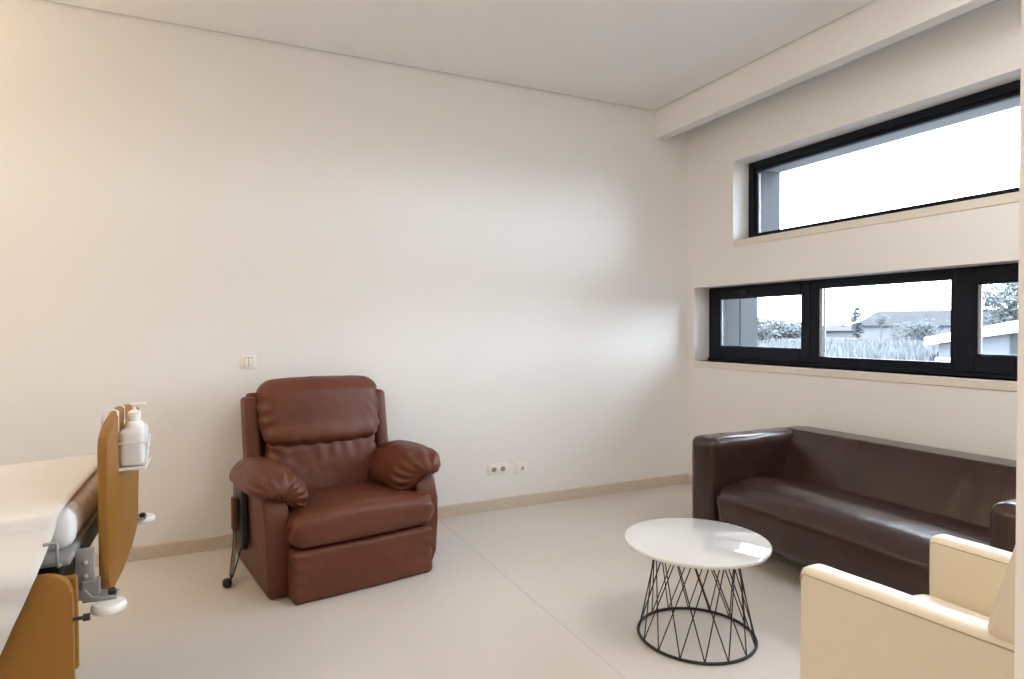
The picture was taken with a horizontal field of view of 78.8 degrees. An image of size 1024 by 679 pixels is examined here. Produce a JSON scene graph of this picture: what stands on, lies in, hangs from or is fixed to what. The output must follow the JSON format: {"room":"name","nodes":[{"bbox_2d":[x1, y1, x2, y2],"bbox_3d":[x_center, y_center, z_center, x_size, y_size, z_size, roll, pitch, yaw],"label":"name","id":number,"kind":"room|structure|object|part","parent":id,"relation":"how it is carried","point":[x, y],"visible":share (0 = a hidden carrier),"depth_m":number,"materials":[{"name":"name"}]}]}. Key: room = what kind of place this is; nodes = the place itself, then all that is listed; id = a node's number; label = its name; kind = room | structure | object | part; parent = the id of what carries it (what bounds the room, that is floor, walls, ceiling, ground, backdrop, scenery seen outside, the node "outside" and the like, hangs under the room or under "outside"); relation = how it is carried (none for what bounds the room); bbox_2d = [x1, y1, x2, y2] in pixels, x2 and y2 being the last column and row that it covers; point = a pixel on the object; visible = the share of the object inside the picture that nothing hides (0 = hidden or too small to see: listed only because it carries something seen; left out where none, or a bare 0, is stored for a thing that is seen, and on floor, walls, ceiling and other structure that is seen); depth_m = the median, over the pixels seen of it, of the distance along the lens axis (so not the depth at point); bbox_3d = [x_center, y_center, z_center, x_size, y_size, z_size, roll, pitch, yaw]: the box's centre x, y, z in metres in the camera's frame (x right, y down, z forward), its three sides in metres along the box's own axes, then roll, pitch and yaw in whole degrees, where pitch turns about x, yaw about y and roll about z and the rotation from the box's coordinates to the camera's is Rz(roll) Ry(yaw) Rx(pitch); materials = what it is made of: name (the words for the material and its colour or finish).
{"room":"hospital room","nodes":[
{"label":"hospital room","id":0,"kind":"room"},
{"bbox_2d":[0,0,686,550],"bbox_3d":[-1.409,-0.262,4.106,7.376,3.285,0.200,-1,1,-25],"label":"wall","id":1,"kind":"structure","parent":0,"point":[505,263],"depth_m":4.06,"materials":[{"name":"white paint"}]},
{"bbox_2d":[240,355,255,368],"bbox_3d":[-1.644,0.140,3.883,0.092,0.086,0.014,-1,1,-25],"label":"light switch","id":2,"kind":"object","parent":1,"relation":"attached to","point":[246,361],"visible":1,"depth_m":3.88,"materials":[{"name":"white plastic"}]},
{"bbox_2d":[95,473,687,566],"bbox_3d":[-1.493,1.242,3.972,6.676,0.084,0.014,-1,1,-25],"label":"baseboard","id":3,"kind":"structure","parent":1,"relation":"attached to","point":[180,547],"depth_m":4.59,"materials":[{"name":"wood"}]},
{"bbox_2d":[488,463,508,475],"bbox_3d":[-0.102,0.964,4.628,0.168,0.084,0.014,-1,1,-25],"label":"double socket","id":4,"kind":"object","parent":1,"relation":"attached to","point":[500,468],"visible":1,"depth_m":4.62,"materials":[{"name":"white plastic"}]},
{"bbox_2d":[516,462,526,473],"bbox_3d":[0.075,0.973,4.713,0.092,0.084,0.012,-1,1,-25],"label":"outlet","id":5,"kind":"object","parent":1,"relation":"attached to","point":[521,467],"visible":1,"depth_m":4.71,"materials":[{"name":"white plastic"}]},
{"bbox_2d":[654,0,993,139],"bbox_3d":[2.084,-1.777,3.425,0.096,0.260,3.977,-1,1,-25],"label":"beam","id":6,"kind":"structure","parent":1,"relation":"attached to","point":[878,24],"depth_m":3.85,"materials":[{"name":"white paint"}]},
{"bbox_2d":[671,0,1001,137],"bbox_3d":[2.172,-1.668,3.447,0.030,0.020,3.898,-1,1,-25],"label":"trim","id":7,"kind":"structure","parent":1,"relation":"attached to","point":[994,1],"depth_m":3.70,"materials":[{"name":"grey paint"}]},
{"bbox_2d":[74,483,804,678],"bbox_3d":[-0.075,1.390,1.103,7.176,0.120,6.817,-1,1,-25],"label":"floor","id":8,"kind":"structure","parent":0,"point":[461,618],"depth_m":2.90,"materials":[{"name":"tile"}]},
{"bbox_2d":[0,404,154,678],"bbox_3d":[-2.309,0.716,1.732,2.214,1.225,1.106,-1,1,-25],"label":"hospital bed","id":9,"kind":"object","parent":8,"relation":"on","point":[43,640],"visible":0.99,"depth_m":1.79,"materials":[{"name":"brown wood"}]},
{"bbox_3d":[-1.605,0.879,1.475,0.943,0.502,0.025,-1,1,-25],"label":"panel","id":10,"kind":"part","parent":9,"relation":"part of","materials":[{"name":"brown wood"}]},
{"bbox_3d":[-2.367,0.678,1.744,2.000,0.100,0.920,-1,1,-25],"label":"platform frame","id":11,"kind":"part","parent":9,"relation":"part of","materials":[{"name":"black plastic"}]},
{"bbox_2d":[47,470,97,550],"bbox_3d":[-2.352,0.584,1.763,2.011,0.175,0.940,-1,1,-25],"label":"mattress","id":12,"kind":"object","parent":9,"relation":"on","point":[76,512],"visible":0.24,"depth_m":1.87,"materials":[{"name":"white fabric"}]},
{"bbox_2d":[0,454,96,654],"bbox_3d":[-2.287,0.783,1.688,1.896,0.592,1.103,-1,1,-25],"label":"sheet","id":13,"kind":"object","parent":12,"relation":"on","point":[33,495],"visible":0.98,"depth_m":1.73,"materials":[{"name":"white fabric"}]},
{"bbox_3d":[-1.619,0.779,1.508,0.948,0.260,0.020,-1,1,-25],"label":"panel","id":14,"kind":"part","parent":9,"relation":"part of","materials":[{"name":"brown wood"}]},
{"bbox_3d":[-1.159,0.749,1.677,0.039,0.020,0.020,-1,1,-25],"label":"panel knob","id":15,"kind":"part","parent":9,"relation":"part of","materials":[{"name":"black plastic"}]},
{"bbox_3d":[-1.232,0.732,1.824,0.040,0.060,0.040,-1,1,-25],"label":"bumper arm","id":16,"kind":"part","parent":9,"relation":"part of","materials":[{"name":"grey metal"}]},
{"bbox_3d":[-1.180,0.745,1.838,0.022,0.022,0.022,-1,1,-25],"label":"bracket knob","id":17,"kind":"part","parent":9,"relation":"part of","materials":[{"name":"black plastic"}]},
{"bbox_3d":[-1.406,0.512,2.250,0.030,0.544,0.845,-1,1,-25],"label":"footboard","id":18,"kind":"part","parent":9,"relation":"part of","materials":[{"name":"brown wood"}]},
{"bbox_2d":[100,404,150,470],"bbox_3d":[-1.325,0.333,2.144,0.130,0.206,0.180,-1,1,-25],"label":"holder","id":19,"kind":"object","parent":9,"relation":"hanging from","point":[143,466],"visible":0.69,"depth_m":2.09,"materials":[{"name":"white plastic"}]},
{"bbox_2d":[119,457,150,470],"bbox_3d":[-1.305,0.430,2.155,0.082,0.010,0.180,-1,1,-25],"label":"tray","id":20,"kind":"object","parent":19,"relation":"on","point":[138,467],"depth_m":2.09,"materials":[{"name":"white plastic"}]},
{"bbox_2d":[119,402,148,465],"bbox_3d":[-1.305,0.321,2.154,0.073,0.204,0.170,-1,1,-25],"label":"sanitizer bottle","id":21,"kind":"object","parent":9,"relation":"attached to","point":[135,429],"visible":0.89,"depth_m":2.09,"materials":[{"name":"white plastic"}]},
{"bbox_3d":[-1.538,0.732,2.592,0.022,0.022,0.022,-1,1,-25],"label":"bracket knob","id":22,"kind":"part","parent":9,"relation":"part of","materials":[{"name":"black plastic"}]},
{"bbox_2d":[222,375,440,604],"bbox_3d":[-1.039,0.758,3.555,1.137,1.063,0.924,-1,1,-35],"label":"recliner armchair","id":23,"kind":"object","parent":8,"relation":"on","point":[323,505],"visible":1,"depth_m":3.38,"materials":[{"name":"brown leather"}]},
{"bbox_3d":[-1.224,0.739,3.895,0.800,0.850,0.155,-1,1,-35],"label":"panel","id":24,"kind":"part","parent":23,"relation":"part of","materials":[{"name":"brown leather"}]},
{"bbox_3d":[-1.380,1.001,3.398,0.123,0.565,0.766,-1,1,-35],"label":"arm panel","id":25,"kind":"part","parent":23,"relation":"part of","materials":[{"name":"brown leather"}]},
{"bbox_2d":[256,375,378,446],"bbox_3d":[-1.158,0.425,3.795,0.739,0.405,0.294,-1,1,-35],"label":"cushion","id":26,"kind":"object","parent":23,"relation":"on","point":[308,411],"depth_m":3.68,"materials":[{"name":"brown leather"}]},
{"bbox_2d":[264,434,376,489],"bbox_3d":[-1.133,0.752,3.764,0.676,0.372,0.250,-1,1,-35],"label":"lumbar cushion","id":27,"kind":"object","parent":23,"relation":"on","point":[322,461],"depth_m":3.68,"materials":[{"name":"brown leather"}]},
{"bbox_3d":[-0.917,0.934,3.489,0.792,0.195,0.671,-1,1,-35],"label":"seat","id":28,"kind":"part","parent":23,"relation":"part of","materials":[{"name":"brown leather"}]},
{"bbox_3d":[-0.698,0.990,3.876,0.123,0.565,0.766,-1,1,-35],"label":"arm panel","id":29,"kind":"part","parent":23,"relation":"part of","materials":[{"name":"brown leather"}]},
{"bbox_2d":[439,519,625,678],"bbox_3d":[0.323,1.302,2.633,0.004,0.005,3.965,-1,1,-25],"label":"trim","id":30,"kind":"structure","parent":8,"relation":"attached to","point":[439,519],"depth_m":2.96,"materials":[{"name":"beige"}]},
{"bbox_2d":[624,518,771,665],"bbox_3d":[0.806,1.085,2.730,0.618,0.424,0.618,-1,1,-25],"label":"coffee table","id":31,"kind":"object","parent":8,"relation":"on","point":[690,543],"visible":1,"depth_m":2.65,"materials":[{"name":"white paint"}]},
{"bbox_3d":[0.620,1.092,2.809,0.149,0.394,0.005,-1,1,-36],"label":"wire rod","id":32,"kind":"part","parent":31,"relation":"part of","materials":[{"name":"black metal"}]},
{"bbox_3d":[0.612,1.093,2.788,0.005,0.394,0.150,-1,1,-15],"label":"wire rod","id":33,"kind":"part","parent":31,"relation":"part of","materials":[{"name":"black metal"}]},
{"bbox_3d":[0.604,1.094,2.731,0.005,0.394,0.150,0,1,32],"label":"wire rod","id":34,"kind":"part","parent":31,"relation":"part of","materials":[{"name":"black metal"}]},
{"bbox_3d":[0.605,1.094,2.709,0.035,0.394,0.146,-1,1,-25],"label":"wire rod","id":35,"kind":"part","parent":31,"relation":"part of","materials":[{"name":"black metal"}]},
{"bbox_3d":[0.649,1.091,2.857,0.005,0.394,0.149,0,1,8],"label":"wire rod","id":36,"kind":"part","parent":31,"relation":"part of","materials":[{"name":"black metal"}]},
{"bbox_3d":[0.619,1.095,2.654,0.005,0.394,0.149,0,1,9],"label":"wire rod","id":37,"kind":"part","parent":31,"relation":"part of","materials":[{"name":"black metal"}]},
{"bbox_3d":[0.628,1.095,2.633,0.086,0.394,0.124,-1,1,-25],"label":"wire rod","id":38,"kind":"part","parent":31,"relation":"part of","materials":[{"name":"black metal"}]},
{"bbox_3d":[0.730,1.090,2.918,0.150,0.394,0.005,0,1,9],"label":"wire rod","id":39,"kind":"part","parent":31,"relation":"part of","materials":[{"name":"black metal"}]},
{"bbox_3d":[0.710,1.090,2.908,0.005,0.394,0.150,0,1,30],"label":"wire rod","id":40,"kind":"part","parent":31,"relation":"part of","materials":[{"name":"black metal"}]},
{"bbox_3d":[0.662,1.096,2.588,0.005,0.394,0.150,0,1,-13],"label":"wire rod","id":41,"kind":"part","parent":31,"relation":"part of","materials":[{"name":"black metal"}]},
{"bbox_3d":[0.679,1.096,2.573,0.150,0.394,0.005,0,1,8],"label":"wire rod","id":42,"kind":"part","parent":31,"relation":"part of","materials":[{"name":"black metal"}]},
{"bbox_3d":[0.807,1.089,2.933,0.149,0.394,0.005,0,1,32],"label":"wire rod","id":43,"kind":"part","parent":31,"relation":"part of","materials":[{"name":"black metal"}]},
{"bbox_3d":[0.785,1.089,2.931,0.149,0.394,0.005,-1,1,-37],"label":"wire rod","id":44,"kind":"part","parent":31,"relation":"part of","materials":[{"name":"black metal"}]},
{"bbox_3d":[0.728,1.097,2.543,0.031,0.394,0.147,-1,1,-25],"label":"wire rod","id":45,"kind":"part","parent":31,"relation":"part of","materials":[{"name":"black metal"}]},
{"bbox_3d":[0.749,1.097,2.536,0.149,0.394,0.005,-1,1,-15],"label":"wire rod","id":46,"kind":"part","parent":31,"relation":"part of","materials":[{"name":"black metal"}]},
{"bbox_3d":[0.885,1.089,2.917,0.005,0.394,0.150,-1,1,-36],"label":"wire rod","id":47,"kind":"part","parent":31,"relation":"part of","materials":[{"name":"black metal"}]},
{"bbox_3d":[0.864,1.089,2.924,0.149,0.394,0.005,-1,1,-15],"label":"wire rod","id":48,"kind":"part","parent":31,"relation":"part of","materials":[{"name":"black metal"}]},
{"bbox_3d":[0.805,1.097,2.528,0.083,0.394,0.126,-1,1,-25],"label":"wire rod","id":49,"kind":"part","parent":31,"relation":"part of","materials":[{"name":"black metal"}]},
{"bbox_3d":[0.828,1.096,2.529,0.146,0.394,0.035,-1,1,-25],"label":"wire rod","id":50,"kind":"part","parent":31,"relation":"part of","materials":[{"name":"black metal"}]},
{"bbox_3d":[0.950,1.089,2.872,0.005,0.394,0.150,0,1,-13],"label":"wire rod","id":51,"kind":"part","parent":31,"relation":"part of","materials":[{"name":"black metal"}]},
{"bbox_3d":[0.934,1.089,2.888,0.150,0.394,0.005,0,1,8],"label":"wire rod","id":52,"kind":"part","parent":31,"relation":"part of","materials":[{"name":"black metal"}]},
{"bbox_3d":[0.883,1.096,2.543,0.124,0.394,0.087,-1,1,-25],"label":"wire rod","id":53,"kind":"part","parent":31,"relation":"part of","materials":[{"name":"black metal"}]},
{"bbox_3d":[0.903,1.096,2.552,0.124,0.394,0.087,-1,1,-25],"label":"wire rod","id":54,"kind":"part","parent":31,"relation":"part of","materials":[{"name":"black metal"}]},
{"bbox_3d":[0.994,1.091,2.806,0.005,0.394,0.149,0,1,9],"label":"wire rod","id":55,"kind":"part","parent":31,"relation":"part of","materials":[{"name":"black metal"}]},
{"bbox_3d":[0.984,1.090,2.827,0.149,0.394,0.005,0,1,30],"label":"wire rod","id":56,"kind":"part","parent":31,"relation":"part of","materials":[{"name":"black metal"}]},
{"bbox_3d":[1.008,1.091,2.751,0.005,0.394,0.150,-1,1,-37],"label":"wire rod","id":57,"kind":"part","parent":31,"relation":"part of","materials":[{"name":"black metal"}]},
{"bbox_3d":[0.949,1.095,2.586,0.146,0.394,0.036,-1,1,-25],"label":"wire rod","id":58,"kind":"part","parent":31,"relation":"part of","materials":[{"name":"black metal"}]},
{"bbox_3d":[0.964,1.094,2.603,0.083,0.394,0.126,-1,1,-25],"label":"wire rod","id":59,"kind":"part","parent":31,"relation":"part of","materials":[{"name":"black metal"}]},
{"bbox_3d":[0.993,1.093,2.651,0.147,0.394,0.031,-1,1,-25],"label":"wire rod","id":60,"kind":"part","parent":31,"relation":"part of","materials":[{"name":"black metal"}]},
{"bbox_3d":[1.000,1.093,2.673,0.031,0.394,0.147,-1,1,-25],"label":"wire rod","id":61,"kind":"part","parent":31,"relation":"part of","materials":[{"name":"black metal"}]},
{"bbox_2d":[692,426,1016,594],"bbox_3d":[1.938,0.939,3.260,0.978,0.687,1.861,-1,1,-25],"label":"leather sofa","id":62,"kind":"object","parent":8,"relation":"on","point":[866,507],"visible":0.86,"depth_m":3.25,"materials":[{"name":"brown leather"}]},
{"bbox_3d":[1.581,0.879,4.008,0.962,0.585,0.201,-1,1,-25],"label":"armrest","id":63,"kind":"part","parent":62,"relation":"part of","materials":[{"name":"brown leather"}]},
{"bbox_3d":[1.795,1.006,3.197,0.664,0.349,1.489,-1,1,-25],"label":"seat","id":64,"kind":"part","parent":62,"relation":"part of","materials":[{"name":"brown leather"}]},
{"bbox_3d":[2.196,0.887,3.383,0.404,0.590,1.795,-1,1,-25],"label":"backrest","id":65,"kind":"part","parent":62,"relation":"part of","materials":[{"name":"brown leather"}]},
{"bbox_3d":[2.292,0.903,2.510,0.962,0.584,0.203,-1,1,-25],"label":"armrest","id":66,"kind":"part","parent":62,"relation":"part of","materials":[{"name":"brown leather"}]},
{"bbox_2d":[800,534,1015,678],"bbox_3d":[1.274,0.852,1.510,0.667,0.930,0.872,-1,1,-25],"label":"armchair","id":67,"kind":"object","parent":8,"relation":"on","point":[853,627],"visible":0.96,"depth_m":1.58,"materials":[{"name":"beige leather"}]},
{"bbox_3d":[1.243,0.953,1.597,0.487,0.326,0.692,-1,1,-25],"label":"seat","id":68,"kind":"part","parent":67,"relation":"part of","materials":[{"name":"beige leather"}]},
{"bbox_3d":[1.536,0.906,1.637,0.087,0.557,0.816,-1,1,-25],"label":"armrest","id":69,"kind":"part","parent":67,"relation":"part of","materials":[{"name":"beige leather"}]},
{"bbox_3d":[1.378,0.520,1.329,0.617,0.260,0.378,-1,1,-25],"label":"backrest","id":70,"kind":"part","parent":67,"relation":"part of","materials":[{"name":"beige leather"}]},
{"bbox_2d":[46,0,873,109],"bbox_3d":[-0.345,-1.834,0.804,6.509,0.030,6.602,-1,1,-25],"label":"ceiling","id":71,"kind":"structure","parent":0,"point":[645,54],"depth_m":3.79,"materials":[{"name":"white paint"}]},
{"bbox_2d":[723,171,779,346],"bbox_3d":[2.836,-0.298,3.729,0.494,3.235,4.118,-1,1,-25],"label":"wall","id":72,"kind":"structure","parent":0,"point":[740,316],"depth_m":5.47,"materials":[{"name":"grey paint"}]},
{"bbox_2d":[764,96,1019,172],"bbox_3d":[2.662,-1.349,3.808,0.271,0.010,2.738,-1,1,-25],"label":"trim","id":73,"kind":"structure","parent":72,"relation":"attached to","point":[1014,102],"depth_m":4.07,"materials":[{"name":"grey"}]},
{"bbox_2d":[687,0,1020,474],"bbox_3d":[2.504,-0.294,3.571,0.240,3.235,4.118,-1,1,-25],"label":"wall","id":74,"kind":"structure","parent":0,"point":[980,50],"depth_m":4.02,"materials":[{"name":"white paint"}]},
{"bbox_2d":[687,474,691,484],"bbox_3d":[2.369,1.232,3.602,0.014,0.084,3.964,-1,1,-25],"label":"baseboard","id":75,"kind":"structure","parent":74,"relation":"attached to","point":[689,476],"depth_m":5.36,"materials":[{"name":"stone"}]},
{"bbox_2d":[694,263,1018,391],"bbox_3d":[2.336,-0.082,3.920,0.241,0.670,3.183,-1,1,-25],"label":"window","id":76,"kind":"structure","parent":74,"relation":"in","point":[967,359],"depth_m":3.96,"materials":[{"name":"black metal"}]},
{"bbox_3d":[1.843,-0.386,5.019,0.035,0.026,0.145,-1,1,-25],"label":"handle","id":77,"kind":"part","parent":76,"relation":"part of","materials":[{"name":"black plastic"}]},
{"bbox_3d":[1.941,-0.132,4.928,0.060,0.588,1.010,-1,1,-25],"label":"sash","id":78,"kind":"part","parent":76,"relation":"part of","materials":[{"name":"black metal"}]},
{"bbox_3d":[2.303,0.228,3.909,0.165,0.052,3.183,-1,1,-25],"label":"sill","id":79,"kind":"part","parent":76,"relation":"part of","materials":[{"name":"stone"}]},
{"bbox_3d":[2.377,-0.116,4.038,0.054,0.586,0.962,-1,1,-25],"label":"fixed light frame","id":80,"kind":"part","parent":76,"relation":"part of","materials":[{"name":"black metal"}]},
{"bbox_3d":[2.829,-0.101,3.057,0.060,0.588,1.198,-1,1,-25],"label":"sash","id":81,"kind":"part","parent":76,"relation":"part of","materials":[{"name":"black metal"}]},
{"bbox_2d":[732,79,1020,246],"bbox_3d":[2.424,-1.042,3.702,0.236,0.671,2.743,-1,1,-25],"label":"window","id":82,"kind":"structure","parent":74,"relation":"in","point":[1010,90],"depth_m":3.91,"materials":[{"name":"black metal"}]},
{"bbox_3d":[2.393,-0.732,3.693,0.165,0.052,2.743,-1,1,-25],"label":"sill","id":83,"kind":"part","parent":82,"relation":"part of","materials":[{"name":"stone"}]},
{"bbox_2d":[1014,0,1023,678],"bbox_3d":[2.306,-0.228,0.004,3.176,3.235,2.439,-1,1,-25],"label":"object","id":84,"kind":"structure","parent":74,"relation":"attached to","point":[1019,558],"depth_m":0.43,"materials":[{"name":"white paint"}]},
{"label":"outside","id":85,"kind":"structure","parent":0,"visible":0},
{"bbox_3d":[98.128,-0.086,101.878,255.400,0.200,280.000,-1,1,-25],"label":"ground","id":86,"kind":"structure","parent":85,"visible":0},
{"bbox_2d":[757,311,777,342],"bbox_3d":[25.735,-1.030,65.009,3.592,4.345,4.112,0,1,29],"label":"tree","id":87,"kind":"object","parent":86,"relation":"on","point":[761,333],"visible":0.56,"depth_m":64.87,"materials":[{"name":"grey plant"}]},
{"bbox_2d":[760,314,800,339],"bbox_3d":[35.209,-0.938,82.689,8.500,5.555,8.758,-1,1,-25],"label":"tree","id":88,"kind":"object","parent":86,"relation":"on","point":[780,330],"visible":0.52,"depth_m":81.20,"materials":[{"name":"grey plant"}]},
{"bbox_2d":[783,319,800,338],"bbox_3d":[51.852,-1.606,114.238,10.426,5.477,10.514,-1,1,-25],"label":"tree","id":89,"kind":"object","parent":86,"relation":"on","point":[799,323],"visible":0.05,"depth_m":113.52,"materials":[{"name":"grey plant"}]},
{"bbox_2d":[799,323,856,337],"bbox_3d":[62.106,-1.785,119.827,15.000,2.850,9.000,0,1,29],"label":"house","id":90,"kind":"structure","parent":86,"relation":"on","point":[842,330],"depth_m":116.32,"materials":[{"name":"grey"}]},
{"bbox_2d":[757,336,949,361],"bbox_3d":[18.466,0.493,50.202,37.683,1.218,71.833,1,1,41],"label":"weeds","id":91,"kind":"object","parent":86,"relation":"on","point":[893,349],"visible":0.19,"depth_m":40.57,"materials":[{"name":"plant"}]},
{"bbox_2d":[847,305,864,339],"bbox_3d":[38.727,-1.596,69.947,1.841,4.507,1.805,-1,1,-25],"label":"poplar","id":92,"kind":"object","parent":86,"relation":"on","point":[856,314],"visible":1,"depth_m":69.80,"materials":[{"name":"grey plant"}]},
{"bbox_2d":[871,313,891,339],"bbox_3d":[48.375,-1.570,81.745,2.719,3.957,2.330,-1,1,-25],"label":"umbrella pine","id":93,"kind":"object","parent":86,"relation":"on","point":[879,318],"visible":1,"depth_m":81.67,"materials":[{"name":"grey plant"}]},
{"bbox_3d":[48.530,-2.606,81.730,2.412,1.887,2.370,0,1,5],"label":"crown","id":94,"kind":"part","parent":93,"relation":"part of","materials":[{"name":"green plant"}]},
{"bbox_2d":[880,321,932,340],"bbox_3d":[43.709,-0.581,69.314,4.450,3.354,4.548,-1,1,-25],"label":"bush","id":95,"kind":"object","parent":86,"relation":"on","point":[908,323],"visible":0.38,"depth_m":69.27,"materials":[{"name":"grey plant"}]},
{"bbox_2d":[892,316,949,341],"bbox_3d":[41.175,-0.490,63.150,4.824,3.676,3.620,0,1,20],"label":"bush","id":96,"kind":"object","parent":86,"relation":"on","point":[919,333],"visible":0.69,"depth_m":62.81,"materials":[{"name":"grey plant"}]},
{"bbox_2d":[857,309,1017,339],"bbox_3d":[65.703,-2.435,94.383,24.000,5.050,10.000,0,1,33],"label":"farmhouse","id":97,"kind":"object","parent":86,"relation":"on","point":[941,316],"visible":0.27,"depth_m":94.75,"materials":[{"name":"grey"}]},
{"bbox_2d":[924,320,1017,361],"bbox_3d":[22.965,-0.204,27.089,8.000,3.420,5.850,1,1,38],"label":"shed","id":98,"kind":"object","parent":86,"relation":"on","point":[1002,338],"visible":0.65,"depth_m":25.97,"materials":[{"name":"grey"}]},
{"bbox_3d":[21.230,0.496,25.297,1.550,1.400,0.070,1,1,38],"label":"door","id":99,"kind":"part","parent":98,"relation":"part of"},
{"bbox_2d":[947,283,1017,325],"bbox_3d":[32.351,-1.795,40.556,6.410,6.105,6.716,0,1,-12],"label":"broadleaf tree","id":100,"kind":"object","parent":86,"relation":"on","point":[1011,312],"visible":0.47,"depth_m":40.29,"materials":[{"name":"grey plant"}]}
]}

